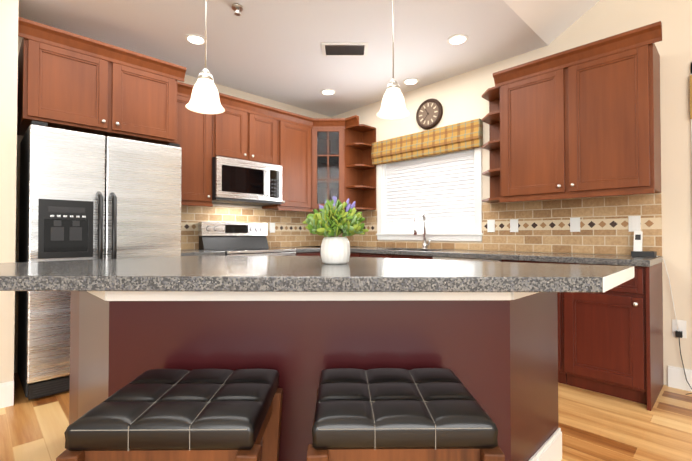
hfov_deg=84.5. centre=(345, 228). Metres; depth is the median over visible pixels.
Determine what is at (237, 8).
detector
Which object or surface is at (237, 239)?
stove
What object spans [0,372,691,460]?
floor
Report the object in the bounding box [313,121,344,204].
upper cabinet
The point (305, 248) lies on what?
countertop
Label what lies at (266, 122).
upper cabinet
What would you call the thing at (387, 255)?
base cabinet
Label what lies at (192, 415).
stool
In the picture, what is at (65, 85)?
upper cabinet
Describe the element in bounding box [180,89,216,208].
upper cabinet
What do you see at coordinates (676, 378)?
baseboard
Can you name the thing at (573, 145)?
upper cabinet
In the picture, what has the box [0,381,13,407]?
baseboard
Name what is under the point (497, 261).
base cabinet
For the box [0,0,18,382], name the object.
wall
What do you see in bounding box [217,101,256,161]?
upper cabinet
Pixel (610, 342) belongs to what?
base cabinet
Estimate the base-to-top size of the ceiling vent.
0.016 m
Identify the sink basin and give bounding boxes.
[383,249,436,250]
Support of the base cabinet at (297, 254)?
on the floor
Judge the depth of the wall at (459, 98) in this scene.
2.72 m
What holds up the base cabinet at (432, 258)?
on the floor
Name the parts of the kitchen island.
trim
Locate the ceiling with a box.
[18,0,599,116]
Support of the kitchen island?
on the floor
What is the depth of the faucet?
4.04 m
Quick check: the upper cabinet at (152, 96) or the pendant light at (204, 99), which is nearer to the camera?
the pendant light at (204, 99)
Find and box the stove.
[198,222,295,255]
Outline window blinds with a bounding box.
[385,149,474,222]
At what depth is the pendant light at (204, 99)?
1.79 m
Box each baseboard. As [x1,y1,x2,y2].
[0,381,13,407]
[668,365,691,391]
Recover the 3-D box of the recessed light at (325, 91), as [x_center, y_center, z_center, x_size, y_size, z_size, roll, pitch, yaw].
[-0.203,-1.560,4.347,0.169,0.011,0.169,0,-1,1]
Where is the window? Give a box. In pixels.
[393,220,473,227]
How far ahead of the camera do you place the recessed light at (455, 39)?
3.16 m
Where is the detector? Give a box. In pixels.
[232,4,242,15]
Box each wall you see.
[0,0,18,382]
[14,36,330,372]
[331,0,691,385]
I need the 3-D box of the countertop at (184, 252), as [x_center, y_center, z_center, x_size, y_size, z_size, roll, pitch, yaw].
[-1.478,0.228,3.559,0.438,0.040,0.623,1,-1,-44]
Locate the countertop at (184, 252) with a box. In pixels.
[181,249,224,255]
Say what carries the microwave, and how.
attached to the upper cabinet at (237, 125)
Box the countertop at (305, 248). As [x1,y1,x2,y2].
[273,245,320,252]
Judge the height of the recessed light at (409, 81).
0.011 m
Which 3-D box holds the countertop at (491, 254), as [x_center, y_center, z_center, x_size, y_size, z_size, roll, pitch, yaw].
[0.810,0.231,3.771,0.588,0.040,3.540,1,-1,-44]
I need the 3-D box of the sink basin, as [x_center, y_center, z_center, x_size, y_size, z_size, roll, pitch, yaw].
[0.660,0.323,3.917,0.400,0.211,0.700,1,-1,-44]
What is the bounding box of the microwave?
[212,156,281,205]
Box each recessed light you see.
[185,34,204,44]
[321,89,335,94]
[403,78,418,84]
[447,34,467,44]
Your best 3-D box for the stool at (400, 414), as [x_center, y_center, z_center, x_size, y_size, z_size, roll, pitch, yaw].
[0.149,0.790,1.169,0.502,0.602,0.428,0,-1,-1]
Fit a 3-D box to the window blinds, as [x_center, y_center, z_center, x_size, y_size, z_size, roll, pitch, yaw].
[0.890,-0.518,4.202,0.060,0.872,1.160,1,-1,-44]
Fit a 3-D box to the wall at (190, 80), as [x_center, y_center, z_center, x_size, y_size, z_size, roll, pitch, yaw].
[-3.050,-1.190,2.637,8.250,4.600,0.200,1,-1,-44]
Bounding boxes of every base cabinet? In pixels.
[296,253,320,255]
[353,253,384,257]
[385,253,424,258]
[425,257,496,261]
[497,261,548,262]
[549,261,664,410]
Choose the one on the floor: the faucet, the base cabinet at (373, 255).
the base cabinet at (373, 255)
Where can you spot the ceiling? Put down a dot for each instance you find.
(270, 49)
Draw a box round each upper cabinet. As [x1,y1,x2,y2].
[17,29,124,137]
[117,57,180,144]
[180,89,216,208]
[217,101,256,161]
[257,109,276,164]
[262,117,318,212]
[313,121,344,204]
[497,33,660,204]
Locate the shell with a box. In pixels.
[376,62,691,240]
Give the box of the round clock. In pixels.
[416,98,442,129]
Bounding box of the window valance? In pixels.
[371,118,482,164]
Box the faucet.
[414,212,430,248]
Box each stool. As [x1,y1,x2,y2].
[56,369,282,460]
[307,368,504,460]
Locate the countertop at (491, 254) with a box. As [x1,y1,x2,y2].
[313,245,664,268]
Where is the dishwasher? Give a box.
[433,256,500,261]
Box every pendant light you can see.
[186,0,224,113]
[377,0,409,118]
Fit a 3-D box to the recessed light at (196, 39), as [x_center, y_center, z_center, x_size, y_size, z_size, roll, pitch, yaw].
[-1.252,-1.577,3.174,0.169,0.011,0.169,0,-1,1]
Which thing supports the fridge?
on the floor
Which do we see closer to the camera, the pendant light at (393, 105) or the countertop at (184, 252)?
the pendant light at (393, 105)
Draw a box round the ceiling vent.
[321,43,367,55]
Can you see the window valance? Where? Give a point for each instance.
(466, 135)
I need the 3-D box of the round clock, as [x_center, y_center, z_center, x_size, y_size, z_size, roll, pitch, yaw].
[0.894,-1.241,4.113,0.041,0.330,0.330,1,-1,-44]
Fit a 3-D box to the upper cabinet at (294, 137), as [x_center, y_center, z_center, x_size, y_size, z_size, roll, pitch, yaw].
[-0.665,-0.738,4.543,0.536,1.010,0.390,1,-1,-44]
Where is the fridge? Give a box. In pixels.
[17,121,181,399]
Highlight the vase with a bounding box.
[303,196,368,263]

